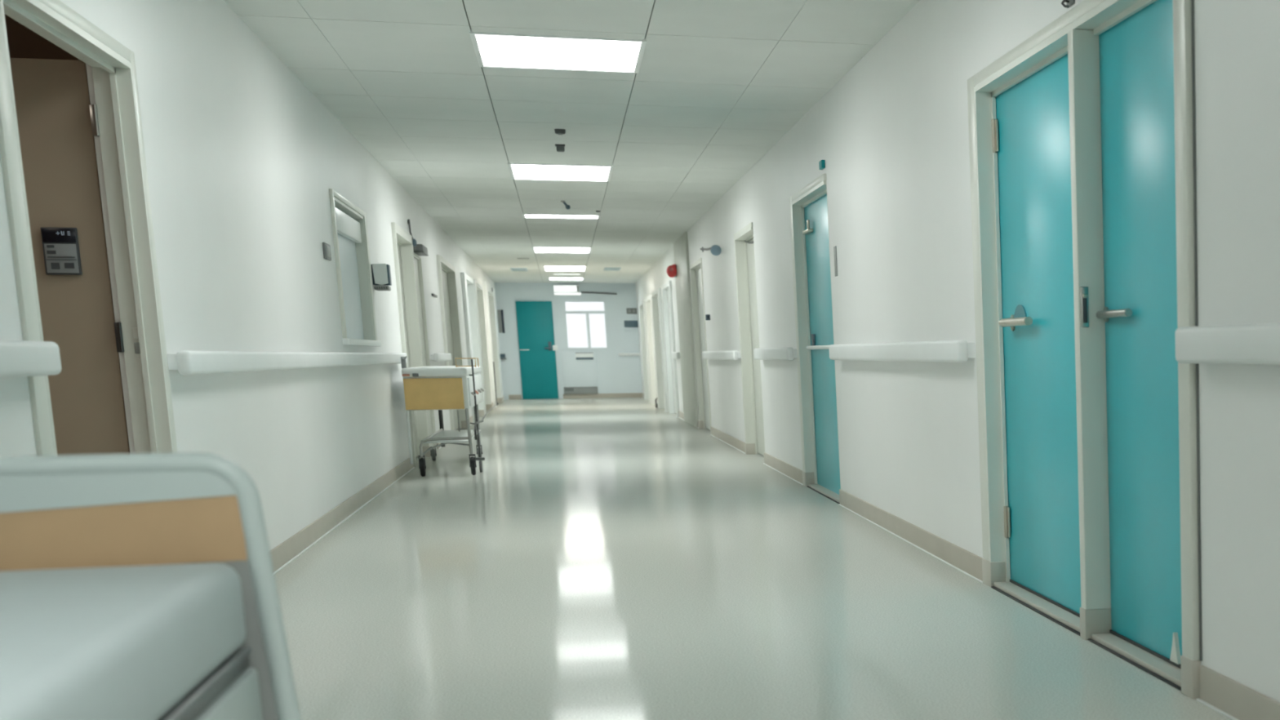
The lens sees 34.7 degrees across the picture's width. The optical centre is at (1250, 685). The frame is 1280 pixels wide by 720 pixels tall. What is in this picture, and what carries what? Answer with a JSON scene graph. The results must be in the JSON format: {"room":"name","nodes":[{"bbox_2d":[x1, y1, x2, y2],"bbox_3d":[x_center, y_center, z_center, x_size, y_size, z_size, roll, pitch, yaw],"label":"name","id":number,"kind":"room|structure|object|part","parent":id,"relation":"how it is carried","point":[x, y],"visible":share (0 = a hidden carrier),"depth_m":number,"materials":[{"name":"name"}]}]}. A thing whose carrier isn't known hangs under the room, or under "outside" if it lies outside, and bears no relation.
{"room":"hospital interior","nodes":[
{"label":"hospital interior","id":0,"kind":"room"},
{"bbox_2d":[4,13,79,60],"bbox_3d":[-4.570,-1.132,4.815,2.375,2.510,4.400,-4,11,-20],"label":"wall","id":1,"kind":"structure","parent":0,"point":[23,42],"depth_m":6.89,"materials":[{"name":"paint"}]},
{"bbox_2d":[0,0,502,550],"bbox_3d":[-8.107,-3.436,17.741,0.320,2.510,49.500,-4,11,-20],"label":"wall","id":2,"kind":"structure","parent":0,"point":[243,160],"depth_m":8.61,"materials":[{"name":"paint"}]},
{"bbox_2d":[0,340,61,377],"bbox_3d":[-1.311,0.028,-0.099,0.075,0.086,10.700,-4,11,-20],"label":"handrail","id":3,"kind":"object","parent":2,"relation":"attached to","point":[17,357],"visible":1,"depth_m":4.57,"materials":[{"name":"plastic"}]},
{"bbox_2d":[0,0,177,455],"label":"door","id":4,"kind":"structure","parent":2,"relation":"in","point":[49,123],"depth_m":6.26,"materials":[{"name":"wood"}]},
{"bbox_3d":[-3.988,-1.458,6.260,0.104,0.155,0.024,-4,11,-20],"label":"control panel","id":5,"kind":"part","parent":4,"relation":"part of","materials":[{"name":"grey plastic"}]},
{"bbox_3d":[-3.787,-1.200,6.351,0.026,0.037,0.009,-4,11,-20],"label":"latch plate","id":6,"kind":"part","parent":4,"relation":"part of","materials":[{"name":"metal"}]},
{"bbox_3d":[-3.787,-1.151,6.360,0.024,0.037,0.009,-4,11,-20],"label":"latch plate","id":7,"kind":"part","parent":4,"relation":"part of","materials":[{"name":"grey metal"}]},
{"bbox_2d":[167,350,407,374],"bbox_3d":[-5.419,-1.936,11.068,0.075,0.085,9.780,-4,11,-20],"label":"handrail","id":8,"kind":"object","parent":2,"relation":"attached to","point":[186,362],"visible":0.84,"depth_m":8.19,"materials":[{"name":"plastic"}]},
{"bbox_2d":[322,242,331,260],"bbox_3d":[-5.564,-2.618,11.250,0.017,0.095,0.280,-4,11,-20],"label":"wall plate","id":9,"kind":"object","parent":2,"relation":"attached to","point":[326,247],"visible":1,"depth_m":11.18,"materials":[{"name":"grey plastic"}]},
{"bbox_2d":[328,188,381,346],"bbox_3d":[-6.139,-2.801,12.702,0.150,0.960,2.200,-4,11,-20],"label":"window","id":10,"kind":"structure","parent":2,"relation":"in","point":[349,223],"depth_m":13.06,"materials":[{"name":"glass"}]},
{"bbox_3d":[-6.150,-2.788,12.662,0.010,0.863,1.910,-4,11,-20],"label":"pane","id":11,"kind":"part","parent":10,"relation":"part of","materials":[{"name":"glass"}]},
{"bbox_3d":[-6.135,-2.350,12.784,0.150,0.042,2.200,-4,11,-20],"label":"sill","id":12,"kind":"part","parent":10,"relation":"part of","materials":[{"name":"white ceramic"}]},
{"bbox_2d":[371,263,391,290],"bbox_3d":[-6.523,-3.067,14.012,0.118,0.194,0.205,-4,11,-20],"label":"soap dispenser","id":13,"kind":"object","parent":2,"relation":"attached to","point":[381,273],"visible":1,"depth_m":13.94,"materials":[{"name":"grey plastic"}]},
{"bbox_2d":[373,285,391,290],"bbox_3d":[-6.521,-2.988,14.027,0.098,0.033,0.205,-4,11,-20],"label":"drip tray","id":14,"kind":"object","parent":13,"relation":"on","point":[376,287],"depth_m":13.94,"materials":[{"name":"grey plastic"}]},
{"bbox_2d":[270,395,503,572],"bbox_3d":[-7.942,-2.261,18.011,0.013,0.100,49.500,-4,11,-20],"label":"baseboard","id":15,"kind":"structure","parent":2,"relation":"attached to","point":[283,553],"depth_m":10.56,"materials":[{"name":"plastic"}]},
{"bbox_2d":[391,222,430,467],"bbox_3d":[-7.678,-3.078,16.950,0.159,2.080,1.924,-4,11,-20],"label":"door","id":16,"kind":"structure","parent":2,"relation":"in","point":[402,239],"depth_m":17.67,"materials":[{"name":"wood"}]},
{"bbox_2d":[407,219,416,246],"bbox_3d":[-7.968,-4.306,17.746,0.063,0.251,0.060,-4,11,-20],"label":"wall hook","id":17,"kind":"object","parent":2,"relation":"attached to","point":[414,241],"visible":1,"depth_m":17.74,"materials":[{"name":"metal"}]},
{"bbox_3d":[-7.971,-4.317,17.743,0.048,0.228,0.016,-4,11,-20],"label":"rod","id":18,"kind":"part","parent":17,"relation":"part of","materials":[{"name":"metal"}]},
{"bbox_3d":[-7.956,-4.219,17.766,0.040,0.072,0.040,-4,11,-20],"label":"knob","id":19,"kind":"part","parent":17,"relation":"part of","materials":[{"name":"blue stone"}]},
{"bbox_2d":[413,244,428,255],"bbox_3d":[-8.224,-4.321,18.506,0.090,0.078,0.715,-4,11,-20],"label":"vent box","id":20,"kind":"object","parent":2,"relation":"attached to","point":[420,249],"visible":0.94,"depth_m":18.20,"materials":[{"name":"grey plastic"}]},
{"bbox_2d":[413,251,437,449],"bbox_3d":[-8.307,-3.326,18.686,0.080,1.962,1.290,-4,11,-20],"label":"door","id":21,"kind":"structure","parent":2,"relation":"in","point":[417,259],"depth_m":19.10,"materials":[{"name":"wood"}]},
{"bbox_2d":[430,353,451,361],"bbox_3d":[-8.941,-3.635,20.640,0.075,0.085,2.500,-4,11,-20],"label":"handrail","id":22,"kind":"object","parent":2,"relation":"attached to","point":[436,357],"visible":1,"depth_m":19.94,"materials":[{"name":"plastic"}]},
{"bbox_2d":[436,254,466,430],"bbox_3d":[-9.999,-4.217,23.282,0.149,2.110,3.224,-4,11,-20],"label":"door","id":23,"kind":"structure","parent":2,"relation":"in","point":[446,270],"depth_m":24.34,"materials":[{"name":"wood"}]},
{"bbox_2d":[460,271,484,422],"bbox_3d":[-11.808,-5.103,28.217,0.164,2.130,2.964,-4,11,-20],"label":"door","id":24,"kind":"structure","parent":2,"relation":"in","point":[467,282],"depth_m":29.35,"materials":[{"name":"white wood"}]},
{"bbox_2d":[472,279,492,414],"bbox_3d":[-13.039,-5.709,31.545,0.174,2.160,2.964,-4,11,-20],"label":"door","id":25,"kind":"structure","parent":2,"relation":"in","point":[478,292],"depth_m":32.77,"materials":[{"name":"white wood"}]},
{"bbox_2d":[482,280,503,407],"bbox_3d":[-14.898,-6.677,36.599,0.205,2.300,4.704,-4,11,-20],"label":"door","id":26,"kind":"structure","parent":2,"relation":"in","point":[491,315],"depth_m":37.53,"materials":[{"name":"white wood"}]},
{"bbox_2d":[494,282,642,399],"bbox_3d":[-15.043,-7.624,41.263,3.715,2.510,0.150,-4,11,-20],"label":"wall","id":27,"kind":"structure","parent":0,"point":[615,374],"depth_m":41.22,"materials":[{"name":"paint"}]},
{"bbox_2d":[497,309,504,333],"bbox_3d":[-16.310,-7.933,40.636,0.115,0.500,0.045,-4,11,-20],"label":"wall sign","id":28,"kind":"object","parent":27,"relation":"attached to","point":[500,313],"visible":1,"depth_m":40.62,"materials":[{"name":"grey plastic"}]},
{"bbox_2d":[500,354,506,359],"bbox_3d":[-16.311,-7.189,40.752,0.120,0.115,0.075,-4,11,-20],"label":"box","id":29,"kind":"object","parent":27,"relation":"attached to","point":[501,355],"visible":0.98,"depth_m":40.72,"materials":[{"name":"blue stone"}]},
{"bbox_2d":[515,301,558,399],"bbox_3d":[-15.618,-7.366,40.958,0.795,2.111,0.104,-4,11,-20],"label":"door","id":30,"kind":"structure","parent":27,"relation":"in","point":[537,347],"depth_m":40.96,"materials":[{"name":"teal laminate"}]},
{"bbox_3d":[-15.421,-7.460,40.991,0.150,0.190,0.062,-4,11,-20],"label":"lever handle","id":31,"kind":"part","parent":30,"relation":"part of","materials":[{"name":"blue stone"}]},
{"bbox_2d":[553,284,581,295],"bbox_3d":[-14.991,-8.681,40.955,0.560,0.220,0.107,-4,11,-20],"label":"wall light","id":32,"kind":"object","parent":27,"relation":"attached to","point":[558,290],"visible":1,"depth_m":40.91,"materials":[{"name":"white plastic"}]},
{"bbox_2d":[553,285,577,291],"bbox_3d":[-15.008,-8.703,40.893,0.470,0.135,0.007,-4,11,-20],"label":"diffuser","id":33,"kind":"object","parent":32,"relation":"attached to","point":[556,288],"depth_m":40.89,"materials":[{"name":"white plastic"}]},
{"bbox_2d":[554,293,581,294],"bbox_3d":[-14.969,-8.595,40.926,0.550,0.050,0.007,-4,11,-20],"label":"diffuser","id":34,"kind":"object","parent":32,"relation":"attached to","point":[554,293],"depth_m":40.92,"materials":[{"name":"white plastic"}]},
{"bbox_2d":[508,392,642,399],"bbox_3d":[-14.952,-6.429,41.421,2.800,0.100,0.013,-4,11,-20],"label":"baseboard","id":35,"kind":"structure","parent":27,"relation":"attached to","point":[634,394],"depth_m":41.55,"materials":[{"name":"plastic"}]},
{"bbox_2d":[561,351,598,394],"bbox_3d":[-14.851,-6.942,41.333,0.710,0.940,0.073,-4,11,-20],"label":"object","id":36,"kind":"structure","parent":27,"relation":"in","point":[580,373],"depth_m":41.33,"materials":[{"name":"paint"}]},
{"bbox_2d":[564,386,598,394],"bbox_3d":[-14.845,-6.552,41.394,0.710,0.150,0.029,-4,11,-20],"label":"grille","id":37,"kind":"object","parent":36,"relation":"attached to","point":[567,390],"depth_m":41.38,"materials":[{"name":"grey plastic"}]},
{"bbox_2d":[561,298,610,350],"bbox_3d":[-14.687,-7.983,41.265,0.945,1.110,0.090,-4,11,-20],"label":"window","id":38,"kind":"structure","parent":27,"relation":"in","point":[605,312],"depth_m":41.22,"materials":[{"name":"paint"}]},
{"bbox_2d":[581,291,617,294],"bbox_3d":[-14.374,-8.668,41.197,0.742,0.065,0.086,-4,11,-20],"label":"rail","id":39,"kind":"object","parent":27,"relation":"attached to","point":[581,291],"visible":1,"depth_m":41.18,"materials":[{"name":"metal"}]},
{"bbox_2d":[581,287,633,290],"bbox_3d":[-14.221,-8.780,41.268,1.090,0.070,0.020,-4,11,-20],"label":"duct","id":40,"kind":"object","parent":27,"relation":"attached to","point":[581,287],"visible":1,"depth_m":41.26,"materials":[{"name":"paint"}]},
{"bbox_2d":[618,352,639,355],"bbox_3d":[-13.849,-7.391,41.622,0.458,0.065,0.075,-4,11,-20],"label":"handrail","id":41,"kind":"object","parent":27,"relation":"attached to","point":[620,353],"visible":1,"depth_m":41.59,"materials":[{"name":"plastic"}]},
{"bbox_2d":[623,320,638,327],"bbox_3d":[-13.786,-8.060,41.553,0.291,0.145,0.025,-4,11,-20],"label":"wall sign","id":42,"kind":"object","parent":27,"relation":"attached to","point":[627,323],"visible":1,"depth_m":41.55,"materials":[{"name":"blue plastic"}]},
{"bbox_2d":[626,307,636,314],"bbox_3d":[-13.761,-8.336,41.512,0.208,0.125,0.028,-4,11,-20],"label":"sign","id":43,"kind":"object","parent":27,"relation":"attached to","point":[629,310],"visible":1,"depth_m":41.50,"materials":[{"name":"grey plastic"}]},
{"bbox_2d":[624,328,638,331],"bbox_3d":[-13.783,-7.933,41.569,0.291,0.080,0.040,-4,11,-20],"label":"holder","id":44,"kind":"object","parent":27,"relation":"attached to","point":[625,329],"visible":1,"depth_m":41.55,"materials":[{"name":"paint"}]},
{"bbox_2d":[223,0,919,283],"bbox_3d":[-6.596,-4.790,18.057,2.915,0.020,49.490,-4,11,-20],"label":"ceiling","id":45,"kind":"structure","parent":0,"point":[717,84],"depth_m":11.50,"materials":[{"name":"tile"}]},
{"bbox_2d":[510,267,528,271],"bbox_3d":[-13.441,-7.650,34.313,0.280,0.024,1.100,-4,11,-20],"label":"ceiling vent","id":46,"kind":"object","parent":45,"relation":"in","point":[511,268],"visible":1,"depth_m":33.96,"materials":[{"name":"white metal"}]},
{"bbox_2d":[462,0,654,280],"bbox_3d":[-6.614,-4.845,18.095,3.715,0.086,50.000,-4,11,-20],"label":"grid","id":47,"kind":"object","parent":45,"relation":"attached to","point":[463,1],"visible":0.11,"depth_m":12.12,"materials":[{"name":"white metal"}]},
{"bbox_2d":[469,29,647,73],"bbox_3d":[-3.609,-3.307,9.752,0.825,0.020,1.150,-4,11,-20],"label":"ceiling light","id":48,"kind":"object","parent":47,"relation":"attached to","point":[492,50],"visible":1,"depth_m":9.70,"materials":[{"name":"white plastic"}]},
{"bbox_2d":[507,161,613,182],"bbox_3d":[-5.956,-4.439,16.130,0.825,0.020,1.470,-4,11,-20],"label":"ceiling light","id":49,"kind":"object","parent":47,"relation":"attached to","point":[531,171],"visible":1,"depth_m":16.07,"materials":[{"name":"white plastic"}]},
{"bbox_2d":[522,213,600,218],"bbox_3d":[-7.827,-5.342,21.217,0.825,0.020,0.520,-4,11,-20],"label":"ceiling light","id":50,"kind":"object","parent":47,"relation":"attached to","point":[525,215],"visible":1,"depth_m":21.17,"materials":[{"name":"white plastic"}]},
{"bbox_2d":[532,245,591,253],"bbox_3d":[-10.336,-6.552,28.035,0.825,0.020,1.550,-4,11,-20],"label":"ceiling light","id":51,"kind":"object","parent":47,"relation":"attached to","point":[535,249],"visible":0.97,"depth_m":28.04,"materials":[{"name":"white plastic"}]},
{"bbox_2d":[542,265,586,271],"bbox_3d":[-12.508,-7.623,34.067,0.735,0.020,2.050,-4,11,-20],"label":"ceiling light","id":52,"kind":"object","parent":47,"relation":"attached to","point":[546,268],"visible":0.98,"depth_m":33.95,"materials":[{"name":"white plastic"}]},
{"bbox_2d":[548,277,584,279],"bbox_3d":[-14.185,-8.447,38.705,0.690,0.020,1.250,-4,11,-20],"label":"ceiling light","id":53,"kind":"object","parent":47,"relation":"attached to","point":[549,278],"visible":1,"depth_m":38.65,"materials":[{"name":"white plastic"}]},
{"bbox_2d":[552,273,581,275],"bbox_3d":[-13.372,-8.057,36.508,0.520,0.020,0.300,-4,11,-20],"label":"ceiling light","id":54,"kind":"object","parent":47,"relation":"attached to","point":[553,273],"visible":1,"depth_m":36.45,"materials":[{"name":"white plastic"}]},
{"bbox_2d":[555,144,564,151],"bbox_3d":[-5.181,-4.039,14.012,0.070,0.055,0.080,-4,11,-20],"label":"ceiling detector","id":55,"kind":"object","parent":45,"relation":"attached to","point":[560,148],"visible":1,"depth_m":13.98,"materials":[{"name":"plastic"}]},
{"bbox_2d":[554,128,565,134],"bbox_3d":[-4.829,-3.876,13.058,0.075,0.041,0.075,-4,11,-20],"label":"ceiling detector","id":56,"kind":"object","parent":45,"relation":"attached to","point":[559,131],"visible":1,"depth_m":13.03,"materials":[{"name":"plastic"}]},
{"bbox_2d":[560,200,570,209],"bbox_3d":[-7.034,-4.939,19.168,0.048,0.083,0.155,1,10,5],"label":"sprinkler","id":57,"kind":"object","parent":45,"relation":"attached to","point":[567,206],"visible":1,"depth_m":19.18,"materials":[{"name":"metal"}]},
{"bbox_2d":[603,267,621,271],"bbox_3d":[-11.757,-7.677,34.388,0.280,0.024,1.100,-4,11,-20],"label":"ceiling vent","id":58,"kind":"object","parent":45,"relation":"in","point":[605,268],"visible":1,"depth_m":34.20,"materials":[{"name":"white metal"}]},
{"bbox_2d":[673,231,698,427],"bbox_3d":[-7.742,-4.854,25.591,0.031,2.510,2.750,-4,11,-20],"label":"pier","id":59,"kind":"object","parent":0,"point":[681,253],"visible":0.94,"depth_m":25.22,"materials":[{"name":"white paint"}]},
{"bbox_2d":[666,263,676,277],"bbox_3d":[-8.192,-5.864,26.397,0.140,0.187,0.460,-4,11,-20],"label":"fire alarm","id":60,"kind":"object","parent":59,"relation":"attached to","point":[671,270],"visible":1,"depth_m":26.21,"materials":[{"name":"red plastic"}]},
{"bbox_2d":[274,397,1231,719],"bbox_3d":[-6.593,-2.269,18.560,3.515,0.100,50.000,-4,11,-20],"label":"floor","id":61,"kind":"structure","parent":0,"point":[611,558],"depth_m":7.26,"materials":[{"name":"laminate"}]},
{"bbox_2d":[0,452,301,719],"bbox_3d":[-1.480,0.242,1.756,0.871,0.804,2.053,-4,11,-20],"label":"hospital bed","id":62,"kind":"object","parent":61,"relation":"on","point":[136,586],"visible":1,"depth_m":2.64,"materials":[{"name":"white plastic"}]},
{"bbox_3d":[-1.498,0.065,1.724,0.746,0.133,1.950,-4,11,-20],"label":"mattress","id":63,"kind":"part","parent":62,"relation":"part of","materials":[{"name":"white fabric"}]},
{"bbox_3d":[-1.847,-0.206,2.633,0.766,0.111,0.022,-4,11,-20],"label":"head panel","id":64,"kind":"part","parent":62,"relation":"part of","materials":[{"name":"beige wood"}]},
{"bbox_3d":[-1.502,0.151,1.732,0.752,0.032,1.980,-4,11,-20],"label":"mattress","id":65,"kind":"part","parent":62,"relation":"part of","materials":[{"name":"fabric"}]},
{"bbox_3d":[-1.829,0.017,2.679,0.800,0.365,0.018,-4,11,-20],"label":"panel","id":66,"kind":"part","parent":62,"relation":"part of","materials":[{"name":"grey plastic"}]},
{"bbox_3d":[-1.152,0.205,1.873,0.030,0.150,1.945,-4,11,-20],"label":"rail","id":67,"kind":"part","parent":62,"relation":"part of","materials":[{"name":"grey metal"}]},
{"bbox_2d":[274,399,504,573],"bbox_3d":[-7.932,-2.216,18.023,0.010,0.006,49.500,-4,11,-20],"label":"sealant line","id":68,"kind":"structure","parent":61,"relation":"on","point":[366,503],"depth_m":10.60,"materials":[{"name":"white plastic"}]},
{"bbox_2d":[400,355,484,476],"bbox_3d":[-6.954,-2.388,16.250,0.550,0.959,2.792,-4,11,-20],"label":"trolley","id":69,"kind":"object","parent":61,"relation":"on","point":[440,388],"visible":1,"depth_m":15.00,"materials":[{"name":"white metal"}]},
{"bbox_3d":[-6.751,-2.127,14.962,0.023,0.700,0.023,-4,11,-20],"label":"leg","id":70,"kind":"part","parent":69,"relation":"part of","materials":[{"name":"white metal"}]},
{"bbox_3d":[-6.541,-2.340,14.956,0.433,0.247,0.026,-4,11,-20],"label":"panel","id":71,"kind":"part","parent":69,"relation":"part of","materials":[{"name":"brown wood"}]},
{"bbox_2d":[401,365,481,377],"bbox_3d":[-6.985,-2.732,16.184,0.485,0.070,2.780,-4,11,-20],"label":"tray","id":72,"kind":"object","parent":69,"relation":"on","point":[428,371],"depth_m":14.94,"materials":[{"name":"white plastic"}]},
{"bbox_3d":[-7.550,-2.442,17.421,0.035,0.420,0.035,-4,11,-20],"label":"leg","id":73,"kind":"part","parent":69,"relation":"part of","materials":[{"name":"metal"}]},
{"bbox_3d":[-6.943,-2.146,16.281,0.392,0.151,2.621,-4,11,-20],"label":"frame","id":74,"kind":"part","parent":69,"relation":"part of","materials":[{"name":"metal"}]},
{"bbox_2d":[424,429,480,443],"bbox_3d":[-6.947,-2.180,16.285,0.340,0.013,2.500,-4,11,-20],"label":"shelf","id":75,"kind":"object","parent":69,"relation":"attached to","point":[441,433],"depth_m":16.21,"materials":[{"name":"white metal"}]},
{"bbox_3d":[-7.254,-2.457,17.095,0.012,0.280,0.012,-4,11,-20],"label":"leg","id":76,"kind":"part","parent":69,"relation":"part of","materials":[{"name":"metal"}]},
{"bbox_3d":[-6.324,-2.061,15.110,0.035,0.371,0.025,-4,11,-20],"label":"leg","id":77,"kind":"part","parent":69,"relation":"part of","materials":[{"name":"metal"}]},
{"bbox_3d":[-6.438,-2.433,15.417,0.014,0.225,0.590,-4,11,-20],"label":"drawer","id":78,"kind":"part","parent":69,"relation":"part of","materials":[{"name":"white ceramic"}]},
{"bbox_3d":[-6.650,-2.535,15.991,0.014,0.225,0.590,-4,11,-20],"label":"drawer","id":79,"kind":"part","parent":69,"relation":"part of","materials":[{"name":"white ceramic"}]},
{"bbox_3d":[-7.258,-2.463,17.524,0.039,0.420,0.039,-4,11,-20],"label":"leg","id":80,"kind":"part","parent":69,"relation":"part of","materials":[{"name":"grey metal"}]},
{"bbox_3d":[-6.861,-2.636,16.565,0.014,0.225,0.590,-4,11,-20],"label":"drawer","id":81,"kind":"part","parent":69,"relation":"part of","materials":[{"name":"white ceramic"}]},
{"bbox_3d":[-7.072,-2.738,17.139,0.014,0.225,0.590,-4,11,-20],"label":"drawer","id":82,"kind":"part","parent":69,"relation":"part of","materials":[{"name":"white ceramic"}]},
{"bbox_2d":[474,361,498,439],"bbox_3d":[-10.182,-3.895,24.967,0.070,0.800,21.425,-4,11,-21],"label":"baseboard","id":83,"kind":"structure","parent":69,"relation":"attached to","point":[497,403],"depth_m":20.85,"materials":[{"name":"metal"}]},
{"bbox_2d":[643,397,1238,719],"bbox_3d":[-5.222,-2.411,18.985,0.010,0.006,49.500,-4,11,-20],"label":"sealant line","id":84,"kind":"structure","parent":61,"relation":"on","point":[1200,700],"depth_m":8.95,"materials":[{"name":"white plastic"}]},
{"bbox_2d":[635,0,1279,702],"bbox_3d":[-5.066,-3.655,18.822,0.320,2.510,49.500,-4,11,-20],"label":"wall","id":85,"kind":"structure","parent":0,"point":[891,135],"depth_m":8.31,"materials":[{"name":"paint"}]},
{"bbox_2d":[638,300,651,402],"bbox_3d":[-12.430,-6.891,38.493,0.150,2.010,2.800,-4,11,-20],"label":"door","id":86,"kind":"structure","parent":85,"relation":"in","point":[642,309],"depth_m":39.31,"materials":[{"name":"white wood"}]},
{"bbox_2d":[644,294,657,404],"bbox_3d":[-11.271,-6.337,35.344,0.150,2.020,2.600,-4,11,-20],"label":"door","id":87,"kind":"structure","parent":85,"relation":"in","point":[648,300],"depth_m":36.21,"materials":[{"name":"white wood"}]},
{"bbox_2d":[650,288,668,412],"bbox_3d":[-10.157,-5.799,32.285,0.170,2.030,2.800,-4,11,-20],"label":"door","id":88,"kind":"structure","parent":85,"relation":"in","point":[655,295],"depth_m":33.16,"materials":[{"name":"white wood"}]},
{"bbox_2d":[661,280,679,417],"bbox_3d":[-9.130,-5.316,29.508,0.120,2.050,2.400,-4,11,-20],"label":"door","id":89,"kind":"structure","parent":85,"relation":"in","point":[666,288],"depth_m":30.18,"materials":[{"name":"white wood"}]},
{"bbox_2d":[671,351,679,359],"bbox_3d":[-8.485,-4.887,27.607,0.075,0.100,1.300,-4,11,-20],"label":"handrail","id":90,"kind":"object","parent":85,"relation":"attached to","point":[675,355],"visible":1,"depth_m":27.20,"materials":[{"name":"plastic"}]},
{"bbox_2d":[689,257,711,433],"bbox_3d":[-6.777,-4.205,23.190,0.126,2.070,2.094,-4,11,-20],"label":"door","id":91,"kind":"structure","parent":85,"relation":"in","point":[695,268],"depth_m":23.93,"materials":[{"name":"wood"}]},
{"bbox_2d":[705,314,710,319],"bbox_3d":[-6.229,-4.231,21.432,0.045,0.065,0.126,-4,11,-20],"label":"button","id":92,"kind":"object","parent":85,"relation":"attached to","point":[707,316],"visible":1,"depth_m":21.38,"materials":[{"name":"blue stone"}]},
{"bbox_2d":[700,244,721,255],"bbox_3d":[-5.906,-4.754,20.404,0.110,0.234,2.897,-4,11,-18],"label":"wall lamp","id":93,"kind":"object","parent":85,"relation":"attached to","point":[715,250],"visible":1,"depth_m":19.09,"materials":[{"name":"metal"}]},
{"bbox_3d":[-5.950,-4.787,20.436,0.048,0.142,2.744,-4,11,-18],"label":"arm","id":94,"kind":"part","parent":93,"relation":"part of","materials":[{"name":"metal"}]},
{"bbox_2d":[702,351,740,359],"bbox_3d":[-5.683,-3.541,19.992,0.075,0.090,4.350,-4,11,-20],"label":"handrail","id":95,"kind":"object","parent":85,"relation":"attached to","point":[720,355],"visible":1,"depth_m":19.30,"materials":[{"name":"plastic"}]},
{"bbox_2d":[733,222,764,455],"bbox_3d":[-4.521,-3.124,17.098,0.159,2.070,1.766,-4,11,-20],"label":"door","id":96,"kind":"structure","parent":85,"relation":"in","point":[744,242],"depth_m":17.74,"materials":[{"name":"wood"}]},
{"bbox_2d":[753,346,796,360],"bbox_3d":[-3.784,-2.637,14.829,0.075,0.095,2.600,-4,11,-20],"label":"handrail","id":97,"kind":"object","parent":85,"relation":"attached to","point":[788,353],"visible":0.99,"depth_m":14.38,"materials":[{"name":"plastic"}]},
{"bbox_2d":[789,173,840,503],"bbox_3d":[-2.901,-2.333,12.681,0.150,2.055,1.926,-4,11,-20],"label":"door","id":98,"kind":"structure","parent":85,"relation":"in","point":[808,207],"depth_m":13.10,"materials":[{"name":"paint"}]},
{"bbox_3d":[-3.089,-2.442,13.197,0.016,0.090,0.100,-4,11,-20],"label":"lock plate","id":99,"kind":"part","parent":98,"relation":"part of","materials":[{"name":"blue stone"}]},
{"bbox_2d":[818,160,825,169],"bbox_3d":[-2.677,-3.256,11.665,0.022,0.050,0.130,-4,11,-20],"label":"room sign","id":100,"kind":"object","parent":85,"relation":"attached to","point":[822,162],"visible":1,"depth_m":11.61,"materials":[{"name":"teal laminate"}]},
{"bbox_2d":[833,245,837,276],"bbox_3d":[-2.542,-2.602,11.441,0.006,0.180,0.090,-4,11,-20],"label":"wall plate","id":101,"kind":"object","parent":85,"relation":"attached to","point":[835,246],"visible":1,"depth_m":11.42,"materials":[{"name":"grey plastic"}]},
{"bbox_2d":[828,339,974,362],"bbox_3d":[-1.868,-1.722,9.620,0.075,0.093,4.050,-4,11,-20],"label":"handrail","id":102,"kind":"object","parent":85,"relation":"attached to","point":[957,350],"visible":1,"depth_m":8.82,"materials":[{"name":"plastic"}]},
{"bbox_2d":[642,393,1279,719],"bbox_3d":[-5.212,-2.458,18.980,0.013,0.100,49.500,-4,11,-20],"label":"baseboard","id":103,"kind":"structure","parent":85,"relation":"attached to","point":[1237,700],"depth_m":8.32,"materials":[{"name":"plastic"}]},
{"bbox_2d":[1061,0,1075,8],"bbox_3d":[-0.591,-2.193,5.988,0.036,0.040,0.090,-4,11,-20],"label":"wall hook","id":104,"kind":"object","parent":85,"relation":"attached to","point":[1069,2],"visible":1,"depth_m":5.98,"materials":[{"name":"metal"}]},
{"bbox_2d":[967,0,1202,699],"bbox_3d":[-0.587,-1.202,6.370,0.146,2.035,2.880,-4,11,-20],"label":"door","id":105,"kind":"structure","parent":85,"relation":"in","point":[1082,134],"depth_m":6.10,"materials":[{"name":"paint"}]},
{"bbox_3d":[-0.891,-1.396,7.160,0.057,0.064,0.462,-4,11,-20],"label":"lever handle","id":106,"kind":"part","parent":105,"relation":"part of","materials":[{"name":"silver metal"}]},
{"bbox_3d":[-0.541,-1.237,6.093,0.026,0.130,0.006,-4,11,-20],"label":"strike plate","id":107,"kind":"part","parent":105,"relation":"part of","materials":[{"name":"metal"}]},
{"bbox_3d":[-0.431,-1.184,5.937,0.036,0.050,0.355,-4,11,-20],"label":"lever handle","id":108,"kind":"part","parent":105,"relation":"part of","materials":[{"name":"metal"}]},
{"bbox_2d":[1174,322,1279,364],"bbox_3d":[1.506,-0.105,0.449,0.075,0.095,9.840,-4,11,-20],"label":"handrail","id":109,"kind":"object","parent":85,"relation":"attached to","point":[1256,343],"visible":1,"depth_m":4.57,"materials":[{"name":"plastic"}]}
]}

